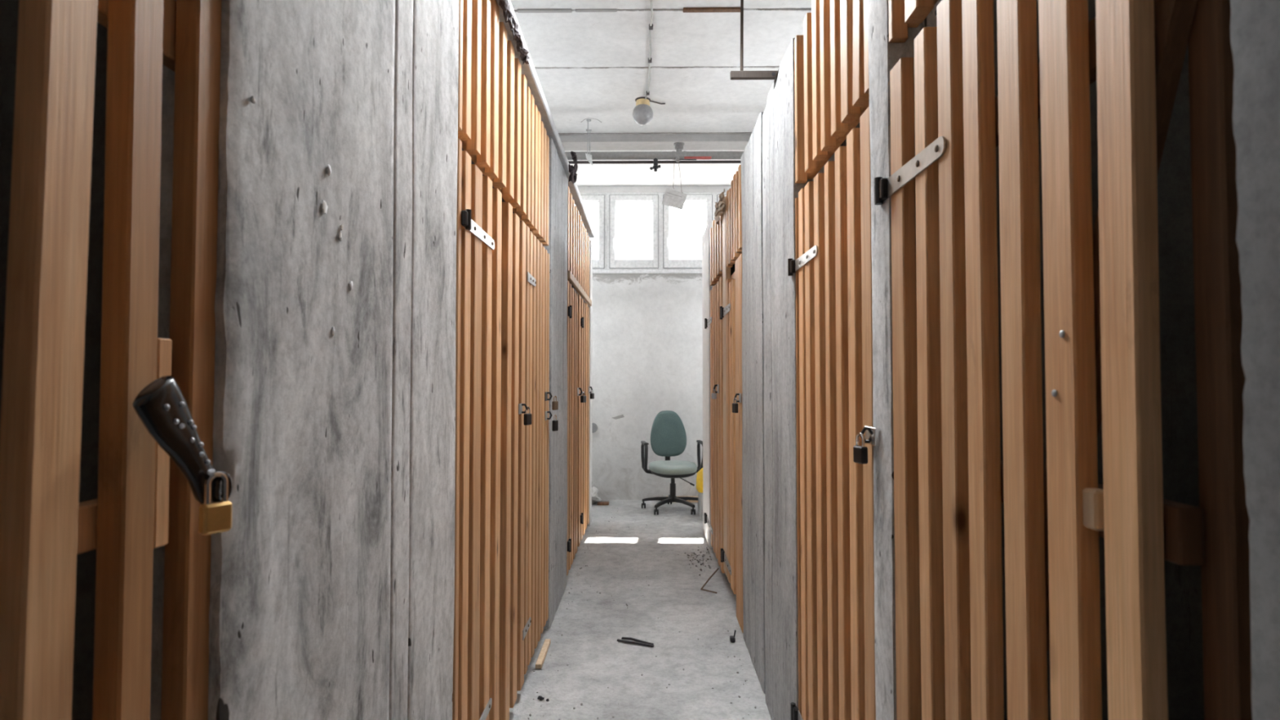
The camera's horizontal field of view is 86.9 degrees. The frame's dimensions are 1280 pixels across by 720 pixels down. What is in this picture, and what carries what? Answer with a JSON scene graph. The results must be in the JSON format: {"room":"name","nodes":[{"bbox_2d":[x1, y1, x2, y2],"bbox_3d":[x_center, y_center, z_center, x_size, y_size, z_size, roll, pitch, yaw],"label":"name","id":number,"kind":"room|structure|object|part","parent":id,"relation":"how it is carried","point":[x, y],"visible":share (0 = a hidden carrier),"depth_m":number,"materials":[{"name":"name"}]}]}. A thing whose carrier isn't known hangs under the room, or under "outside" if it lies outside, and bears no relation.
{"room":"basement storage corridor","nodes":[
{"label":"basement storage corridor","id":0,"kind":"room"},
{"bbox_2d":[0,0,574,719],"bbox_3d":[-1.658,0.159,3.024,2.060,2.450,6.260,0,-2,1],"label":"wall","id":1,"kind":"structure","parent":0,"point":[85,599],"depth_m":0.85,"materials":[{"name":"wood"}]},
{"bbox_2d":[150,0,458,719],"bbox_3d":[-0.552,0.033,1.276,0.144,2.606,0.960,0,-2,1],"label":"wall","id":2,"kind":"structure","parent":0,"point":[332,588],"depth_m":1.07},
{"bbox_2d":[0,0,232,719],"bbox_3d":[-0.506,0.297,0.558,0.105,1.977,0.472,0,-2,1],"label":"door","id":3,"kind":"structure","parent":2,"relation":"in","point":[157,394],"depth_m":0.66,"materials":[{"name":"brown wood"}]},
{"bbox_3d":[-0.546,0.161,0.562,0.024,0.045,0.463,0,-2,1],"label":"rail","id":4,"kind":"part","parent":3,"relation":"part of","materials":[{"name":"brown wood"}]},
{"bbox_3d":[-0.546,-0.384,0.578,0.024,0.070,0.463,0,-2,1],"label":"rail","id":5,"kind":"part","parent":3,"relation":"part of","materials":[{"name":"brown wood"}]},
{"bbox_2d":[198,471,232,535],"bbox_3d":[-0.452,0.152,0.721,0.014,0.066,0.030,-1,-2,29],"label":"padlock","id":6,"kind":"object","parent":3,"relation":"hanging from","point":[215,517],"visible":1,"depth_m":0.71,"materials":[{"name":"gold metal"}]},
{"bbox_2d":[452,137,528,719],"bbox_3d":[-0.499,0.367,2.317,0.085,1.911,1.020,0,-2,1],"label":"door","id":7,"kind":"structure","parent":2,"relation":"in","point":[488,648],"depth_m":2.17,"materials":[{"name":"brown wood"}]},
{"bbox_2d":[524,406,531,425],"bbox_3d":[-0.455,0.226,2.739,0.016,0.076,0.042,-1,-2,21],"label":"padlock","id":8,"kind":"object","parent":7,"relation":"hanging from","point":[527,417],"visible":1,"depth_m":2.73,"materials":[{"name":"black metal"}]},
{"bbox_2d":[496,0,594,238],"bbox_3d":[-0.457,-1.175,3.989,0.073,0.105,4.400,0,-2,1],"label":"rail","id":9,"kind":"object","parent":2,"relation":"attached to","point":[507,15],"visible":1,"depth_m":3.02,"materials":[{"name":"grey metal"}]},
{"bbox_2d":[457,0,521,206],"bbox_3d":[-0.514,-0.920,2.289,0.057,0.594,0.892,0,-2,1],"label":"slatted panel","id":10,"kind":"object","parent":9,"relation":"attached to","point":[489,82],"visible":0.91,"depth_m":2.25,"materials":[{"name":"brown wood"}]},
{"bbox_3d":[-0.530,-0.667,2.282,0.024,0.050,0.883,0,-2,1],"label":"rail","id":11,"kind":"part","parent":10,"relation":"part of","materials":[{"name":"brown wood"}]},
{"bbox_2d":[511,74,549,245],"bbox_3d":[-0.505,-0.889,3.159,0.057,0.582,0.720,0,-2,1],"label":"slatted panel","id":12,"kind":"object","parent":9,"relation":"attached to","point":[533,211],"visible":0.88,"depth_m":3.06,"materials":[{"name":"brown wood"}]},
{"bbox_3d":[-0.521,-0.642,3.152,0.024,0.050,0.711,0,-2,1],"label":"rail","id":13,"kind":"part","parent":12,"relation":"part of","materials":[{"name":"brown wood"}]},
{"bbox_2d":[568,151,577,183],"bbox_3d":[-0.405,-1.154,4.080,0.056,0.146,0.265,0,-2,-3],"label":"rag","id":14,"kind":"object","parent":9,"relation":"hanging from","point":[572,170],"visible":1,"depth_m":4.10,"materials":[{"name":"black fabric"}]},
{"bbox_2d":[542,137,556,629],"bbox_3d":[-0.534,0.114,3.646,0.142,2.575,0.221,0,-2,1],"label":"wall","id":15,"kind":"structure","parent":0,"point":[551,248],"depth_m":3.58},
{"bbox_2d":[522,225,552,674],"bbox_3d":[-0.490,0.379,3.149,0.086,1.896,0.730,0,-2,1],"label":"door","id":16,"kind":"structure","parent":15,"relation":"in","point":[537,393],"depth_m":3.13,"materials":[{"name":"brown wood"}]},
{"bbox_2d":[551,414,558,431],"bbox_3d":[-0.434,0.321,3.453,0.016,0.085,0.040,-1,-2,20],"label":"padlock","id":17,"kind":"object","parent":16,"relation":"attached to","point":[554,423],"visible":1,"depth_m":3.44,"materials":[{"name":"black metal"}]},
{"bbox_2d":[551,395,558,409],"bbox_3d":[-0.434,0.219,3.453,0.016,0.075,0.042,-1,-2,21],"label":"padlock","id":18,"kind":"object","parent":16,"relation":"attached to","point":[555,403],"visible":1,"depth_m":3.44,"materials":[{"name":"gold metal"}]},
{"bbox_2d":[555,152,568,613],"bbox_3d":[-0.533,0.123,4.023,0.144,2.578,0.530,0,-2,1],"label":"wall pier","id":19,"kind":"object","parent":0,"point":[561,496],"visible":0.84,"depth_m":4.02,"materials":[{"name":"grey concrete"}]},
{"bbox_2d":[566,280,582,575],"bbox_3d":[-0.473,0.442,4.674,0.088,1.897,0.696,0,-2,1],"label":"door","id":20,"kind":"structure","parent":19,"relation":"attached to","point":[572,297],"depth_m":4.62,"materials":[{"name":"brown wood"}]},
{"bbox_2d":[580,391,586,402],"bbox_3d":[-0.419,0.275,5.004,0.025,0.081,0.055,-1,-2,21],"label":"padlock","id":21,"kind":"object","parent":20,"relation":"attached to","point":[583,398],"visible":1,"depth_m":4.99,"materials":[{"name":"black metal"}]},
{"bbox_2d":[567,186,591,306],"bbox_3d":[-0.475,-0.805,5.173,0.074,0.608,1.672,0,-2,1],"label":"transom","id":22,"kind":"object","parent":19,"relation":"attached to","point":[578,240],"visible":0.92,"depth_m":4.99,"materials":[{"name":"brown wood"}]},
{"bbox_3d":[-0.500,-0.586,5.175,0.024,0.050,1.595,0,-2,1],"label":"rail","id":23,"kind":"part","parent":22,"relation":"part of","materials":[{"name":"brown wood"}]},
{"bbox_2d":[574,239,592,525],"bbox_3d":[-0.509,0.193,6.126,0.144,2.555,0.219,0,-2,1],"label":"wall","id":24,"kind":"structure","parent":0,"point":[590,240],"depth_m":6.05,"materials":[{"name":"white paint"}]},
{"bbox_2d":[577,294,592,546],"bbox_3d":[-0.464,0.465,5.522,0.088,1.897,0.895,0,-2,1],"label":"door","id":25,"kind":"structure","parent":24,"relation":"in","point":[583,372],"depth_m":5.33,"materials":[{"name":"brown wood"}]},
{"bbox_2d":[590,390,594,399],"bbox_3d":[-0.421,0.303,5.951,0.020,0.081,0.050,-1,-2,21],"label":"padlock","id":26,"kind":"object","parent":25,"relation":"hanging from","point":[592,395],"visible":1,"depth_m":5.93,"materials":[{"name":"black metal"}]},
{"bbox_2d":[509,500,771,719],"bbox_3d":[0.029,1.381,2.747,6.400,0.008,9.070,0,-2,1],"label":"floor","id":27,"kind":"structure","parent":0,"point":[595,661],"depth_m":3.44,"materials":[{"name":"concrete"}]},
{"bbox_2d":[535,639,551,668],"bbox_3d":[-0.454,1.378,3.173,0.028,0.022,0.295,0,-2,1],"label":"board","id":28,"kind":"object","parent":27,"relation":"on","point":[540,661],"visible":1,"depth_m":3.15,"materials":[{"name":"brown wood"}]},
{"bbox_2d":[537,696,549,701],"bbox_3d":[-0.391,1.371,2.737,0.053,0.015,0.021,0,-2,11],"label":"cinder","id":29,"kind":"object","parent":27,"relation":"on","point":[540,698],"visible":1,"depth_m":2.73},
{"bbox_2d":[591,481,601,504],"bbox_3d":[-0.553,1.352,7.064,0.309,0.325,0.321,0,-2,1],"label":"sack","id":30,"kind":"object","parent":27,"relation":"on","point":[595,498],"visible":0.15,"depth_m":6.97,"materials":[{"name":"white plastic"}]},
{"bbox_2d":[596,501,608,505],"bbox_3d":[-0.381,1.483,6.986,0.120,0.025,0.080,0,-2,1],"label":"brick","id":31,"kind":"object","parent":27,"relation":"on","point":[599,503],"visible":1,"depth_m":6.95,"materials":[{"name":"brown brick"}]},
{"bbox_2d":[617,636,653,647],"bbox_3d":[-0.017,1.386,3.325,0.195,0.013,0.045,-1,-2,24],"label":"strip","id":32,"kind":"object","parent":27,"relation":"on","point":[637,642],"visible":1,"depth_m":3.32,"materials":[{"name":"black rubber"}]},
{"bbox_2d":[527,507,756,719],"bbox_3d":[0.024,1.419,4.324,0.912,0.012,4.902,0,-2,1],"label":"debris","id":33,"kind":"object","parent":27,"relation":"on","point":[739,696],"depth_m":3.25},
{"bbox_2d":[640,410,702,515],"bbox_3d":[0.329,1.003,6.738,0.642,0.970,0.604,0,-2,1],"label":"office chair","id":34,"kind":"object","parent":27,"relation":"on","point":[668,433],"visible":0.91,"depth_m":6.80,"materials":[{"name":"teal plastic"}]},
{"bbox_3d":[0.081,0.965,6.662,0.108,0.325,0.273,0,-2,-9],"label":"armrest","id":35,"kind":"part","parent":34,"relation":"part of","materials":[{"name":"black plastic"}]},
{"bbox_3d":[0.161,1.390,6.744,0.280,0.057,0.056,0,-2,15],"label":"leg","id":36,"kind":"part","parent":34,"relation":"part of","materials":[{"name":"black plastic"}]},
{"bbox_3d":[0.229,1.385,6.561,0.056,0.057,0.280,-1,-2,35],"label":"leg","id":37,"kind":"part","parent":34,"relation":"part of","materials":[{"name":"black plastic"}]},
{"bbox_3d":[0.289,0.759,6.971,0.380,0.469,0.115,0,-2,-8],"label":"backrest","id":38,"kind":"part","parent":34,"relation":"part of","materials":[{"name":"green fabric"}]},
{"bbox_3d":[0.326,1.066,6.710,0.478,0.097,0.460,0,-2,1],"label":"seat","id":39,"kind":"part","parent":34,"relation":"part of","materials":[{"name":"green fabric"}]},
{"bbox_3d":[0.429,1.385,6.566,0.056,0.057,0.280,1,-2,-37],"label":"leg","id":40,"kind":"part","parent":34,"relation":"part of","materials":[{"name":"black plastic"}]},
{"bbox_3d":[0.484,1.391,6.763,0.280,0.057,0.056,1,-2,-21],"label":"leg","id":41,"kind":"part","parent":34,"relation":"part of","materials":[{"name":"black plastic"}]},
{"bbox_3d":[0.575,0.967,6.734,0.108,0.325,0.273,0,-2,-8],"label":"armrest","id":42,"kind":"part","parent":34,"relation":"part of","materials":[{"name":"black plastic"}]},
{"bbox_2d":[686,496,697,502],"bbox_3d":[0.516,1.475,7.157,0.480,0.050,0.100,0,-2,1],"label":"plank","id":43,"kind":"object","parent":27,"relation":"on","point":[690,496],"visible":0.12,"depth_m":7.11,"materials":[{"name":"brown wood"}]},
{"bbox_2d":[697,491,702,520],"bbox_3d":[0.722,1.356,6.377,0.322,0.245,0.360,0,-2,1],"label":"box","id":44,"kind":"object","parent":27,"relation":"on","point":[700,495],"visible":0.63,"depth_m":6.23,"materials":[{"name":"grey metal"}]},
{"bbox_2d":[696,467,702,493],"bbox_3d":[0.659,1.098,6.325,0.267,0.265,0.242,0,-2,1],"label":"bag","id":45,"kind":"object","parent":44,"relation":"on","point":[700,474],"visible":0.12,"depth_m":6.26,"materials":[{"name":"yellow plastic"}]},
{"bbox_2d":[684,546,716,575],"bbox_3d":[0.424,1.432,4.848,0.190,0.018,0.773,0,-2,1],"label":"rubble","id":46,"kind":"object","parent":27,"relation":"on","point":[693,553],"visible":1,"depth_m":4.86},
{"bbox_2d":[700,568,718,593],"bbox_3d":[0.440,1.387,4.259,0.104,0.065,0.329,0,-2,9],"label":"wire","id":47,"kind":"object","parent":27,"relation":"on","point":[715,571],"visible":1,"depth_m":4.20,"materials":[{"name":"metal"}]},
{"bbox_2d":[729,630,736,642],"bbox_3d":[0.462,1.368,3.349,0.031,0.051,0.032,0,-2,1],"label":"cap","id":48,"kind":"object","parent":27,"relation":"on","point":[732,639],"visible":1,"depth_m":3.34,"materials":[{"name":"black plastic"}]},
{"bbox_2d":[577,185,730,500],"bbox_3d":[0.078,-0.142,7.457,6.400,3.500,0.300,0,-2,1],"label":"wall","id":49,"kind":"structure","parent":0,"point":[647,328],"depth_m":7.30,"materials":[{"name":"white paint"}]},
{"bbox_2d":[579,192,607,270],"bbox_3d":[-0.651,-1.395,7.358,0.585,0.860,0.122,0,-2,1],"label":"window","id":50,"kind":"structure","parent":49,"relation":"in","point":[601,264],"depth_m":7.34,"materials":[{"name":"white plastic"}]},
{"bbox_2d":[591,422,597,432],"bbox_3d":[-0.513,0.731,7.268,0.110,0.110,0.040,0,-2,1],"label":"wall fitting","id":51,"kind":"object","parent":49,"relation":"attached to","point":[594,427],"visible":0.53,"depth_m":7.25,"materials":[{"name":"white plastic"}]},
{"bbox_2d":[613,414,624,419],"bbox_3d":[-0.237,0.614,7.292,0.139,0.054,0.013,0,-2,1],"label":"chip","id":52,"kind":"structure","parent":49,"relation":"attached to","point":[621,415],"depth_m":7.29,"materials":[{"name":"grey paint"}]},
{"bbox_2d":[607,192,661,270],"bbox_3d":[-0.066,-1.395,7.352,0.585,0.860,0.122,0,-2,1],"label":"window","id":53,"kind":"structure","parent":49,"relation":"in","point":[654,264],"depth_m":7.33,"materials":[{"name":"white plastic"}]},
{"bbox_3d":[-0.298,-1.264,7.309,0.028,0.145,0.039,0,-2,1],"label":"handle","id":54,"kind":"part","parent":53,"relation":"part of","materials":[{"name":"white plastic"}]},
{"bbox_2d":[592,270,702,273],"bbox_3d":[-0.073,-0.954,7.323,4.400,0.035,0.055,0,-2,1],"label":"trim","id":55,"kind":"structure","parent":49,"relation":"attached to","point":[593,271],"depth_m":7.30,"materials":[{"name":"white concrete"}]},
{"bbox_2d":[661,191,714,270],"bbox_3d":[0.519,-1.396,7.346,0.585,0.860,0.122,0,-2,1],"label":"window","id":56,"kind":"structure","parent":49,"relation":"in","point":[667,264],"depth_m":7.33,"materials":[{"name":"white plastic"}]},
{"bbox_3d":[0.286,-1.264,7.303,0.028,0.145,0.039,0,-2,1],"label":"handle","id":57,"kind":"part","parent":56,"relation":"part of","materials":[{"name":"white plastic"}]},
{"bbox_2d":[714,191,726,216],"bbox_3d":[1.104,-1.396,7.340,0.585,0.860,0.122,0,-2,1],"label":"window","id":58,"kind":"structure","parent":49,"relation":"in","point":[716,193],"depth_m":7.34,"materials":[{"name":"white plastic"}]},
{"bbox_2d":[498,0,811,186],"bbox_3d":[0.026,-2.131,2.513,6.400,0.200,10.295,0,-2,1],"label":"ceiling","id":59,"kind":"structure","parent":0,"point":[592,65],"depth_m":4.53,"materials":[{"name":"white paint"}]},
{"bbox_2d":[516,8,617,13],"bbox_3d":[-0.414,-1.994,3.847,0.567,0.018,0.030,0,-2,1],"label":"trim","id":60,"kind":"structure","parent":59,"relation":"attached to","point":[547,10],"depth_m":3.84,"materials":[{"name":"grey paint"}]},
{"bbox_2d":[585,119,592,165],"bbox_3d":[-0.412,-1.760,5.478,0.056,0.377,0.040,1,-2,-32],"label":"hanger","id":61,"kind":"object","parent":59,"relation":"hanging from","point":[588,157],"visible":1,"depth_m":5.47,"materials":[{"name":"grey metal"}]},
{"bbox_3d":[-0.414,-1.802,5.477,0.024,0.292,0.007,0,-2,1],"label":"rod","id":62,"kind":"part","parent":61,"relation":"part of","materials":[{"name":"grey metal"}]},
{"bbox_2d":[564,142,743,171],"bbox_3d":[0.058,-1.663,5.554,6.380,0.232,0.112,0,-2,1],"label":"pipe","id":63,"kind":"object","parent":61,"relation":"hanging from","point":[655,156],"visible":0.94,"depth_m":5.52,"materials":[{"name":"grey metal"}]},
{"bbox_2d":[662,157,687,209],"bbox_3d":[0.281,-1.434,5.497,0.208,0.429,0.009,0,-2,1],"label":"card","id":64,"kind":"object","parent":63,"relation":"hanging from","point":[673,198],"visible":1,"depth_m":5.49,"materials":[{"name":"grey"}]},
{"bbox_2d":[632,96,653,124],"bbox_3d":[0.021,-1.865,5.084,0.156,0.188,0.156,0,-2,1],"label":"globe lamp","id":65,"kind":"object","parent":59,"relation":"attached to","point":[642,113],"visible":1,"depth_m":5.04,"materials":[{"name":"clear glass"}]},
{"bbox_2d":[559,133,751,150],"bbox_3d":[0.062,-1.903,5.910,6.400,0.065,0.230,0,-2,1],"label":"beam","id":66,"kind":"structure","parent":59,"relation":"attached to","point":[636,141],"depth_m":5.80,"materials":[{"name":"grey paint"}]},
{"bbox_2d":[644,0,665,104],"bbox_3d":[0.103,-1.974,4.250,0.160,0.017,1.799,0,-2,1],"label":"cable","id":67,"kind":"object","parent":59,"relation":"attached to","point":[651,24],"visible":1,"depth_m":4.31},
{"bbox_2d":[683,7,740,12],"bbox_3d":[0.414,-1.993,3.835,0.339,0.022,0.035,0,-2,1],"label":"trim","id":68,"kind":"structure","parent":59,"relation":"attached to","point":[685,9],"depth_m":3.83,"materials":[{"name":"brown wood"}]},
{"bbox_2d":[729,0,777,79],"bbox_3d":[0.556,-1.678,3.242,0.248,0.665,0.026,0,-2,1],"label":"batten","id":69,"kind":"object","parent":59,"relation":"hanging from","point":[747,74],"visible":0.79,"depth_m":3.22,"materials":[{"name":"grey metal"}]},
{"bbox_3d":[0.490,-1.687,3.243,0.021,0.647,0.015,0,-2,1],"label":"rod","id":70,"kind":"part","parent":69,"relation":"part of","materials":[{"name":"grey metal"}]},
{"bbox_2d":[702,220,716,548],"bbox_3d":[0.605,0.188,5.527,0.142,2.533,0.636,0,-2,1],"label":"wall","id":71,"kind":"structure","parent":0,"point":[706,287],"depth_m":5.44,"materials":[{"name":"white paint"}]},
{"bbox_2d":[704,275,724,573],"bbox_3d":[0.544,0.424,4.921,0.088,1.918,1.140,0,-2,1],"label":"door","id":72,"kind":"structure","parent":71,"relation":"in","point":[716,527],"depth_m":4.69,"materials":[{"name":"brown wood"}]},
{"bbox_2d":[711,389,716,399],"bbox_3d":[0.502,0.231,4.583,0.020,0.070,0.045,1,-2,-19],"label":"padlock","id":73,"kind":"object","parent":72,"relation":"hanging from","point":[713,395],"visible":1,"depth_m":4.56,"materials":[{"name":"grey metal"}]},
{"bbox_2d":[710,214,722,285],"bbox_3d":[0.558,-0.798,4.768,0.056,0.446,0.765,0,-2,1],"label":"transom","id":74,"kind":"object","parent":71,"relation":"attached to","point":[716,231],"visible":0.74,"depth_m":4.74,"materials":[{"name":"brown wood"}]},
{"bbox_2d":[714,188,725,224],"bbox_3d":[0.498,-0.961,4.236,0.040,0.138,0.438,0,-2,1],"label":"crumpled paper","id":75,"kind":"object","parent":74,"relation":"on","point":[721,204],"visible":1,"depth_m":4.18,"materials":[{"name":"beige paper"}]},
{"bbox_2d":[740,37,835,719],"bbox_3d":[0.575,0.161,2.798,0.149,2.434,1.256,0,-2,1],"label":"wall","id":76,"kind":"structure","parent":0,"point":[780,190],"depth_m":2.57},
{"bbox_2d":[720,195,743,633],"bbox_3d":[0.534,0.188,3.854,0.086,2.400,0.853,0,-2,1],"label":"door","id":77,"kind":"structure","parent":76,"relation":"in","point":[731,311],"depth_m":3.79,"materials":[{"name":"brown wood"}]},
{"bbox_2d":[726,164,742,267],"bbox_3d":[0.547,-0.794,3.797,0.057,0.460,0.590,0,-2,1],"label":"transom","id":78,"kind":"object","parent":77,"relation":"attached to","point":[734,210],"visible":0.79,"depth_m":3.72,"materials":[{"name":"brown wood"}]},
{"bbox_2d":[732,397,737,413],"bbox_3d":[0.491,0.233,3.484,0.018,0.080,0.040,1,-2,-19],"label":"padlock","id":79,"kind":"object","parent":77,"relation":"attached to","point":[735,406],"visible":1,"depth_m":3.47,"materials":[{"name":"black metal"}]},
{"bbox_2d":[794,0,869,183],"bbox_3d":[0.527,-0.823,1.832,0.056,0.493,0.729,0,-2,1],"label":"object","id":80,"kind":"object","parent":76,"relation":"attached to","point":[832,84],"visible":0.97,"depth_m":1.83,"materials":[{"name":"brown wood"}]},
{"bbox_3d":[0.543,-0.619,1.826,0.024,0.050,0.721,0,-2,1],"label":"rail","id":81,"kind":"part","parent":80,"relation":"part of","materials":[{"name":"brown wood"}]},
{"bbox_2d":[787,106,879,719],"bbox_3d":[0.513,0.390,1.790,0.085,1.861,0.825,0,-2,1],"label":"door","id":82,"kind":"structure","parent":76,"relation":"in","point":[832,264],"depth_m":1.75,"materials":[{"name":"brown wood"}]},
{"bbox_2d":[853,432,867,464],"bbox_3d":[0.469,0.187,1.437,0.016,0.066,0.034,0,-2,-17],"label":"padlock","id":83,"kind":"object","parent":82,"relation":"hanging from","point":[860,452],"visible":1,"depth_m":1.43,"materials":[{"name":"black metal"}]},
{"bbox_2d":[867,0,941,719],"bbox_3d":[0.559,0.037,1.381,0.142,2.603,0.114,0,-2,1],"label":"wall pier","id":84,"kind":"object","parent":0,"point":[883,55],"visible":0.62,"depth_m":1.36,"materials":[{"name":"concrete"}]},
{"bbox_2d":[888,0,937,42],"bbox_3d":[0.518,-0.947,1.019,0.056,0.635,0.664,0,-2,1],"label":"transom","id":85,"kind":"object","parent":84,"relation":"attached to","point":[904,15],"visible":1,"depth_m":1.32,"materials":[{"name":"brown wood"}]},
{"bbox_3d":[0.535,-0.692,1.012,0.024,0.050,0.654,0,-2,1],"label":"rail","id":86,"kind":"part","parent":85,"relation":"part of","materials":[{"name":"brown wood"}]},
{"bbox_2d":[874,0,1252,719],"bbox_3d":[0.515,0.352,0.963,0.075,1.886,0.804,0,-2,-2],"label":"door","id":87,"kind":"structure","parent":84,"relation":"attached to","point":[952,482],"depth_m":0.80,"materials":[{"name":"brown wood"}]},
{"bbox_3d":[0.528,-0.352,0.992,0.024,0.060,0.673,0,-2,1],"label":"rail","id":88,"kind":"part","parent":87,"relation":"part of","materials":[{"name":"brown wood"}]},
{"bbox_3d":[0.528,0.177,0.977,0.024,0.055,0.673,0,-2,1],"label":"rail","id":89,"kind":"part","parent":87,"relation":"part of","materials":[{"name":"brown wood"}]},
{"bbox_2d":[730,0,1204,719],"bbox_3d":[1.660,0.179,2.834,1.980,2.400,5.110,0,-2,1],"label":"wall","id":90,"kind":"structure","parent":0,"point":[1180,480],"depth_m":1.31,"materials":[{"name":"wood"}]},
{"bbox_2d":[1230,0,1279,719],"bbox_3d":[0.497,-0.018,-0.541,0.104,2.605,2.132,0,-2,1],"label":"wall","id":91,"kind":"structure","parent":0,"point":[1255,24],"depth_m":0.50,"materials":[{"name":"grey concrete"}]}
]}

